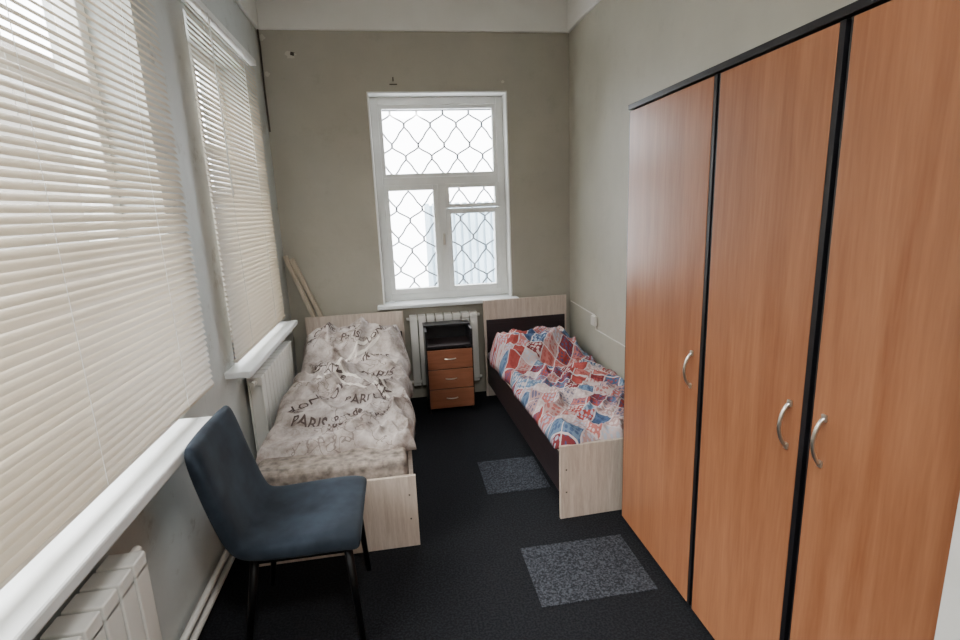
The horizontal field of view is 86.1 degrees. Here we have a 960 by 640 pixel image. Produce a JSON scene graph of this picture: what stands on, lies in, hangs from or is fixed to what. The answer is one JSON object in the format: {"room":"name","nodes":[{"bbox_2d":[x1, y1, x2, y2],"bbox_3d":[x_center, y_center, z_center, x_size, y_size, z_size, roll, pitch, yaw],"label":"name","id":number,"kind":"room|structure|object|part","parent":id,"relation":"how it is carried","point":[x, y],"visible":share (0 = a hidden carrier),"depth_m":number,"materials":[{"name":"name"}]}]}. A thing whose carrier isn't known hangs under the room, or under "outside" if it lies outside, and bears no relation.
{"room":"dormitory","nodes":[
{"label":"dormitory","id":0,"kind":"room"},
{"bbox_2d":[33,0,297,639],"bbox_3d":[-1.293,-0.211,1.217,0.300,3.300,6.050,-4,12,-9],"label":"wall","id":1,"kind":"structure","parent":0,"point":[182,549],"depth_m":2.26,"materials":[{"name":"grey paint"}]},
{"bbox_2d":[0,0,125,240],"bbox_3d":[-1.306,-0.296,0.928,0.080,1.850,2.330,-4,12,-9],"label":"frame","id":2,"kind":"object","parent":1,"relation":"attached to","point":[56,10],"visible":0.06,"depth_m":1.89,"materials":[{"name":"white plastic"}]},
{"bbox_2d":[40,545,161,639],"bbox_3d":[-0.959,1.039,1.126,0.100,0.530,1.040,-4,12,-9],"label":"radiator","id":3,"kind":"object","parent":1,"relation":"attached to","point":[117,602],"visible":1,"depth_m":1.39,"materials":[{"name":"metal"}]},
{"bbox_2d":[0,416,211,639],"bbox_3d":[-1.074,0.646,1.004,0.345,0.040,2.220,-4,12,-9],"label":"windowsill","id":4,"kind":"structure","parent":1,"relation":"in","point":[37,592],"depth_m":1.30,"materials":[{"name":"white plastic"}]},
{"bbox_2d":[0,0,213,589],"bbox_3d":[-1.074,-0.347,0.997,0.076,1.828,2.410,-4,12,-9],"label":"window blind","id":5,"kind":"object","parent":1,"relation":"attached to","point":[103,347],"visible":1,"depth_m":1.44,"materials":[{"name":"beige plastic"}]},
{"bbox_3d":[-1.036,0.537,1.189,0.024,0.016,2.410,-4,12,-9],"label":"rail","id":6,"kind":"part","parent":5,"relation":"part of","materials":[{"name":"beige plastic"}]},
{"bbox_2d":[180,549,229,639],"bbox_3d":[-1.036,1.286,1.491,0.028,0.027,5.870,-4,12,-9],"label":"pipe","id":7,"kind":"object","parent":1,"relation":"attached to","point":[186,634],"visible":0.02,"depth_m":2.12,"materials":[{"name":"metal"}]},
{"bbox_2d":[188,43,234,342],"bbox_3d":[-1.666,-0.716,3.119,0.080,1.770,1.050,-4,12,-9],"label":"frame","id":8,"kind":"object","parent":1,"relation":"attached to","point":[189,45],"visible":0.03,"depth_m":3.19,"materials":[{"name":"white plastic"}]},
{"bbox_2d":[189,554,234,639],"bbox_3d":[-1.034,1.349,1.505,0.028,0.027,5.870,-4,12,-9],"label":"pipe","id":9,"kind":"object","parent":1,"relation":"attached to","point":[219,584],"visible":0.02,"depth_m":2.19,"materials":[{"name":"metal"}]},
{"bbox_2d":[181,0,285,362],"bbox_3d":[-1.422,-0.773,3.109,0.076,1.793,1.225,-4,12,-9],"label":"window blind","id":10,"kind":"object","parent":1,"relation":"attached to","point":[247,245],"visible":1,"depth_m":2.95,"materials":[{"name":"beige plastic"}]},
{"bbox_3d":[-1.464,-1.631,2.922,0.062,0.035,1.225,-4,12,-9],"label":"head rail","id":11,"kind":"part","parent":10,"relation":"part of","materials":[{"name":"white plastic"}]},
{"bbox_3d":[-1.385,0.094,3.297,0.024,0.016,1.225,-4,12,-9],"label":"rail","id":12,"kind":"part","parent":10,"relation":"part of","materials":[{"name":"beige plastic"}]},
{"bbox_2d":[235,0,258,27],"bbox_3d":[-1.191,-1.700,0.908,0.025,0.270,6.025,-4,12,-9],"label":"trim","id":13,"kind":"structure","parent":1,"relation":"attached to","point":[248,7],"depth_m":3.64,"materials":[{"name":"white paint"}]},
{"bbox_2d":[225,320,297,379],"bbox_3d":[-1.461,0.162,3.296,0.330,0.035,1.330,-4,12,-9],"label":"windowsill","id":14,"kind":"object","parent":1,"relation":"in","point":[252,361],"depth_m":3.04,"materials":[{"name":"white plastic"}]},
{"bbox_2d":[246,341,294,452],"bbox_3d":[-1.355,0.527,3.432,0.085,0.585,0.970,-4,12,-9],"label":"radiator","id":15,"kind":"object","parent":1,"relation":"attached to","point":[267,387],"visible":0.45,"depth_m":3.11,"materials":[{"name":"metal"}]},
{"bbox_2d":[256,29,569,397],"bbox_3d":[-0.596,-0.949,4.489,2.750,3.300,0.350,-4,12,-9],"label":"wall","id":16,"kind":"structure","parent":0,"point":[319,136],"depth_m":4.21,"materials":[{"name":"beige paint"}]},
{"bbox_2d":[257,29,270,131],"bbox_3d":[-1.655,-1.826,3.938,0.016,0.730,0.014,-4,12,-9],"label":"cable","id":17,"kind":"object","parent":16,"relation":"attached to","point":[257,29],"visible":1,"depth_m":3.93,"materials":[{"name":"grey plastic"}]},
{"bbox_2d":[285,51,296,57],"bbox_3d":[-1.450,-2.033,3.937,0.090,0.054,0.002,-4,12,-9],"label":"chip","id":18,"kind":"object","parent":16,"relation":"attached to","point":[287,53],"visible":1,"depth_m":3.94,"materials":[{"name":"beige"}]},
{"bbox_2d":[255,0,568,32],"bbox_3d":[-0.479,-2.401,4.010,2.450,0.270,0.025,-4,12,-9],"label":"ceiling","id":19,"kind":"structure","parent":16,"relation":"attached to","point":[536,16],"depth_m":4.00,"materials":[{"name":"white paint"}]},
{"bbox_2d":[389,191,436,287],"bbox_3d":[-0.600,-0.725,4.665,0.383,0.859,0.014,-4,12,-9],"label":"window grille","id":20,"kind":"object","parent":16,"relation":"in","point":[407,192],"depth_m":4.66,"materials":[{"name":"grey metal"}]},
{"bbox_2d":[382,109,492,173],"bbox_3d":[-0.365,-1.571,4.527,0.947,0.529,0.014,-4,12,-9],"label":"window grille","id":21,"kind":"object","parent":16,"relation":"in","point":[448,171],"depth_m":4.52,"materials":[{"name":"grey metal"}]},
{"bbox_2d":[369,96,507,301],"bbox_3d":[-0.334,-1.044,4.513,1.114,1.703,0.090,-4,12,-9],"label":"frame","id":22,"kind":"object","parent":16,"relation":"attached to","point":[441,181],"visible":0.89,"depth_m":4.45,"materials":[{"name":"white plastic"}]},
{"bbox_2d":[366,91,511,304],"bbox_3d":[-0.332,-1.043,4.506,1.138,1.725,0.345,-4,12,-9],"label":"window casing","id":23,"kind":"structure","parent":16,"relation":"in","point":[503,94],"depth_m":4.31,"materials":[{"name":"white plastic"}]},
{"bbox_2d":[406,310,481,385],"bbox_3d":[-0.309,0.250,4.548,0.640,0.630,0.085,-4,12,-9],"label":"radiator","id":24,"kind":"object","parent":16,"relation":"attached to","point":[472,315],"visible":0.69,"depth_m":4.48,"materials":[{"name":"metal"}]},
{"bbox_2d":[443,193,449,244],"bbox_3d":[-0.295,-0.880,4.492,0.075,0.440,0.030,-4,12,-9],"label":"latch","id":25,"kind":"object","parent":16,"relation":"attached to","point":[444,239],"visible":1,"depth_m":4.51,"materials":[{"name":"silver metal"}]},
{"bbox_2d":[377,104,518,309],"bbox_3d":[-0.316,-0.972,4.396,1.228,1.678,0.290,-4,12,-9],"label":"window","id":26,"kind":"structure","parent":16,"relation":"in","point":[472,299],"depth_m":4.48,"materials":[{"name":"white plastic"}]},
{"bbox_3d":[-0.579,-0.703,4.517,0.465,0.935,0.062,-4,12,-9],"label":"sash","id":27,"kind":"part","parent":26,"relation":"part of","materials":[{"name":"white plastic"}]},
{"bbox_3d":[-0.352,-1.529,4.400,0.999,0.590,0.045,-4,12,-9],"label":"sash","id":28,"kind":"part","parent":26,"relation":"part of","materials":[{"name":"glass"}]},
{"bbox_3d":[-0.053,-0.638,4.618,0.474,0.725,0.062,-4,12,-9],"label":"sash","id":29,"kind":"part","parent":26,"relation":"part of","materials":[{"name":"glass"}]},
{"bbox_2d":[445,182,498,207],"bbox_3d":[-0.071,-1.097,4.516,0.474,0.205,0.066,-4,12,-9],"label":"sash","id":30,"kind":"object","parent":16,"relation":"attached to","point":[495,185],"visible":0.96,"depth_m":4.49,"materials":[{"name":"white plastic"}]},
{"bbox_2d":[450,187,493,202],"bbox_3d":[-0.075,-1.132,4.667,0.396,0.129,0.014,-4,12,-9],"label":"window grille","id":31,"kind":"object","parent":16,"relation":"in","point":[481,191],"depth_m":4.67,"materials":[{"name":"grey metal"}]},
{"bbox_2d":[452,212,494,284],"bbox_3d":[-0.058,-0.661,4.769,0.382,0.648,0.014,-4,12,-9],"label":"window grille","id":32,"kind":"object","parent":16,"relation":"in","point":[484,215],"depth_m":4.76,"materials":[{"name":"grey metal"}]},
{"bbox_2d":[381,109,490,111],"bbox_3d":[-0.354,-1.067,4.634,1.138,1.561,0.012,-4,12,-9],"label":"rails","id":33,"kind":"object","parent":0,"point":[444,109],"depth_m":4.48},
{"bbox_2d":[198,391,714,639],"bbox_3d":[0.091,1.331,1.873,3.100,0.100,6.650,-4,12,-9],"label":"floor","id":34,"kind":"structure","parent":0,"point":[468,577],"depth_m":2.35,"materials":[{"name":"black carpet"}]},
{"bbox_2d":[184,405,370,639],"bbox_3d":[-0.769,0.814,2.099,0.586,0.886,0.481,-4,12,-9],"label":"dining chair","id":35,"kind":"object","parent":34,"relation":"on","point":[256,521],"visible":1,"depth_m":1.97,"materials":[{"name":"blue fabric"}]},
{"bbox_3d":[-0.862,1.092,1.948,0.100,0.415,0.034,-9,14,-29],"label":"leg","id":36,"kind":"part","parent":35,"relation":"part of","materials":[{"name":"black metal"}]},
{"bbox_3d":[-0.923,1.014,2.319,0.100,0.415,0.034,0,12,12],"label":"leg","id":37,"kind":"part","parent":35,"relation":"part of","materials":[{"name":"black metal"}]},
{"bbox_3d":[-0.702,0.851,2.123,0.360,0.025,0.380,-4,12,-9],"label":"under frame","id":38,"kind":"part","parent":35,"relation":"part of","materials":[{"name":"black metal"}]},
{"bbox_3d":[-0.484,1.065,2.001,0.059,0.412,0.034,2,13,20],"label":"leg","id":39,"kind":"part","parent":35,"relation":"part of","materials":[{"name":"black metal"}]},
{"bbox_3d":[-0.547,0.986,2.380,0.059,0.412,0.034,-12,15,-37],"label":"leg","id":40,"kind":"part","parent":35,"relation":"part of","materials":[{"name":"black metal"}]},
{"bbox_2d":[283,255,316,316],"bbox_3d":[-1.333,0.109,4.331,0.473,1.330,0.050,-4,12,-9],"label":"wooden plank","id":41,"kind":"object","parent":34,"relation":"on","point":[286,259],"visible":0.36,"depth_m":4.21,"materials":[{"name":"beige wood"}]},
{"bbox_2d":[290,258,323,316],"bbox_3d":[-1.281,0.110,4.387,0.513,1.301,0.040,-4,12,-9],"label":"wooden plank","id":42,"kind":"object","parent":34,"relation":"on","point":[293,262],"visible":0.36,"depth_m":4.26,"materials":[{"name":"beige wood"}]},
{"bbox_2d":[258,311,419,566],"bbox_3d":[-0.872,0.559,3.420,0.800,0.830,2.001,-4,12,-9],"label":"bed","id":43,"kind":"object","parent":34,"relation":"on","point":[390,515],"visible":0.31,"depth_m":2.54,"materials":[{"name":"beige wood"}]},
{"bbox_3d":[-0.868,0.630,3.428,0.732,0.243,1.935,-4,12,-9],"label":"mattress","id":44,"kind":"part","parent":43,"relation":"part of","materials":[{"name":"beige fabric"}]},
{"bbox_2d":[256,317,415,465],"bbox_3d":[-0.883,0.320,3.438,0.857,0.425,1.846,-4,12,-9],"label":"duvet","id":45,"kind":"object","parent":43,"relation":"on","point":[353,388],"visible":1,"depth_m":3.10,"materials":[{"name":"fabric"}]},
{"bbox_2d":[328,421,346,429],"bbox_3d":[-0.749,0.558,2.729,0.108,0.047,0.045,-5,13,-13],"label":"print","id":46,"kind":"object","parent":45,"relation":"attached to","point":[337,426],"depth_m":2.71,"materials":[{"name":"grey"}]},
{"bbox_3d":[-0.705,0.977,2.510,0.800,0.385,0.018,-4,12,-9],"label":"footboard","id":47,"kind":"part","parent":43,"relation":"part of","materials":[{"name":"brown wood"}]},
{"bbox_3d":[-1.030,0.357,4.378,0.800,0.830,0.018,-4,12,-9],"label":"headboard","id":48,"kind":"part","parent":43,"relation":"part of","materials":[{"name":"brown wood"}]},
{"bbox_2d":[422,319,475,413],"bbox_3d":[-0.261,0.390,4.350,0.393,0.716,0.340,-4,12,-9],"label":"nightstand","id":49,"kind":"object","parent":34,"relation":"on","point":[448,345],"visible":1,"depth_m":4.24,"materials":[{"name":"black laminate"}]},
{"bbox_3d":[-0.291,0.028,4.373,0.393,0.016,0.140,-4,12,-9],"label":"panel","id":50,"kind":"part","parent":49,"relation":"part of","materials":[{"name":"black laminate"}]},
{"bbox_3d":[-0.243,0.318,4.194,0.365,0.160,0.015,-4,12,-9],"label":"drawer","id":51,"kind":"part","parent":49,"relation":"part of","materials":[{"name":"brown wood"}]},
{"bbox_3d":[-0.236,0.482,4.230,0.365,0.160,0.015,-4,12,-9],"label":"drawer","id":52,"kind":"part","parent":49,"relation":"part of","materials":[{"name":"brown wood"}]},
{"bbox_3d":[-0.230,0.646,4.266,0.365,0.160,0.015,-4,12,-9],"label":"drawer","id":53,"kind":"part","parent":49,"relation":"part of","materials":[{"name":"brown wood"}]},
{"bbox_2d":[477,456,549,494],"bbox_3d":[0.203,0.974,3.251,0.380,0.004,0.400,-4,12,-9],"label":"rug","id":54,"kind":"object","parent":34,"relation":"on","point":[521,473],"depth_m":3.23,"materials":[{"name":"grey carpet"}]},
{"bbox_2d":[483,294,622,518],"bbox_3d":[0.599,0.422,3.679,0.755,0.870,1.951,-5,12,-10],"label":"bed","id":55,"kind":"object","parent":34,"relation":"on","point":[587,476],"visible":0.47,"depth_m":2.89,"materials":[{"name":"brown wood"}]},
{"bbox_3d":[0.258,0.632,3.648,0.018,0.240,1.900,-5,12,-10],"label":"rail","id":56,"kind":"part","parent":55,"relation":"part of","materials":[{"name":"laminate"}]},
{"bbox_3d":[0.413,0.228,4.607,0.755,0.870,0.018,-5,12,-10],"label":"headboard","id":57,"kind":"part","parent":55,"relation":"part of","materials":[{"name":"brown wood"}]},
{"bbox_2d":[488,325,623,448],"bbox_3d":[0.593,0.313,3.616,0.797,0.325,1.872,-5,12,-10],"label":"duvet","id":58,"kind":"object","parent":55,"relation":"on","point":[572,398],"visible":0.89,"depth_m":3.38,"materials":[{"name":"multicoloured fabric"}]},
{"bbox_3d":[0.794,0.835,2.799,0.755,0.420,0.018,-5,12,-10],"label":"footboard","id":59,"kind":"part","parent":55,"relation":"part of","materials":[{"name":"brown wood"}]},
{"bbox_2d":[520,534,657,607],"bbox_3d":[0.487,1.150,2.387,0.520,0.004,0.390,-4,12,-9],"label":"rug","id":60,"kind":"object","parent":34,"relation":"on","point":[569,572],"depth_m":2.36,"materials":[{"name":"grey carpet"}]},
{"bbox_2d":[622,0,959,639],"bbox_3d":[1.038,0.201,1.768,0.474,2.076,1.629,-4,12,-9],"label":"wardrobe","id":61,"kind":"object","parent":34,"relation":"on","point":[791,425],"visible":1,"depth_m":1.39,"materials":[{"name":"brown laminate"}]},
{"bbox_3d":[0.771,0.115,2.212,0.018,2.016,0.624,-4,12,-9],"label":"door","id":62,"kind":"part","parent":61,"relation":"part of","materials":[{"name":"brown wood"}]},
{"bbox_3d":[0.788,0.189,1.953,0.038,0.139,0.011,-4,12,-9],"label":"handle","id":63,"kind":"part","parent":61,"relation":"part of","materials":[{"name":"silver metal"}]},
{"bbox_3d":[1.012,-0.804,1.558,0.442,0.022,1.619,-4,12,-9],"label":"panel","id":64,"kind":"part","parent":61,"relation":"part of","materials":[{"name":"black laminate"}]},
{"bbox_3d":[0.863,0.233,1.652,0.018,2.016,0.458,-4,12,-9],"label":"door","id":65,"kind":"part","parent":61,"relation":"part of","materials":[{"name":"brown wood"}]},
{"bbox_3d":[0.869,0.301,1.472,0.038,0.139,0.011,-4,12,-9],"label":"handle","id":66,"kind":"part","parent":61,"relation":"part of","materials":[{"name":"silver metal"}]},
{"bbox_3d":[0.888,0.321,1.353,0.038,0.139,0.011,-4,12,-9],"label":"handle","id":67,"kind":"part","parent":61,"relation":"part of","materials":[{"name":"silver metal"}]},
{"bbox_3d":[0.941,0.332,1.181,0.018,2.016,0.437,-4,12,-9],"label":"door","id":68,"kind":"part","parent":61,"relation":"part of","materials":[{"name":"brown wood"}]},
{"bbox_2d":[569,0,856,378],"bbox_3d":[1.373,-0.428,1.716,0.261,3.300,6.650,-4,12,-9],"label":"wall","id":69,"kind":"structure","parent":0,"point":[622,53],"depth_m":3.54,"materials":[{"name":"beige paint"}]},
{"bbox_2d":[567,0,599,31],"bbox_3d":[1.019,-2.106,2.363,0.025,0.270,3.755,-4,12,-9],"label":"trim","id":70,"kind":"structure","parent":69,"relation":"attached to","point":[577,10],"depth_m":3.96,"materials":[{"name":"white paint"}]},
{"bbox_2d":[591,315,596,325],"bbox_3d":[0.911,0.004,4.106,0.030,0.080,0.080,-4,12,-9],"label":"wall socket","id":71,"kind":"object","parent":69,"relation":"attached to","point":[593,318],"depth_m":4.07,"materials":[{"name":"white plastic"}]},
{"bbox_2d":[934,494,959,639],"bbox_3d":[1.128,-0.190,0.664,0.590,3.300,0.340,-4,12,-9],"label":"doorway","id":72,"kind":"structure","parent":69,"relation":"in","point":[948,622],"depth_m":0.92,"materials":[{"name":"white paint"}]},
{"label":"outside","id":73,"kind":"structure","parent":0,"visible":0},
{"bbox_2d":[393,241,428,288],"bbox_3d":[-1.506,0.216,10.148,60.000,0.100,60.000,-4,12,-9],"label":"snow","id":74,"kind":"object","parent":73,"point":[413,267],"visible":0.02,"depth_m":22.34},
{"bbox_2d":[0,40,88,249],"bbox_3d":[-6.589,-0.092,0.961,2.300,4.800,20.000,-4,12,-9],"label":"neighbouring building","id":75,"kind":"structure","parent":74,"relation":"on","point":[6,45],"depth_m":7.62,"materials":[{"name":"paint"}]},
{"bbox_2d":[424,201,495,285],"bbox_3d":[1.063,-0.664,7.934,3.700,2.350,0.060,-4,12,-9],"label":"corrugated fence","id":76,"kind":"object","parent":74,"relation":"on","point":[461,235],"visible":0.13,"depth_m":7.62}
]}

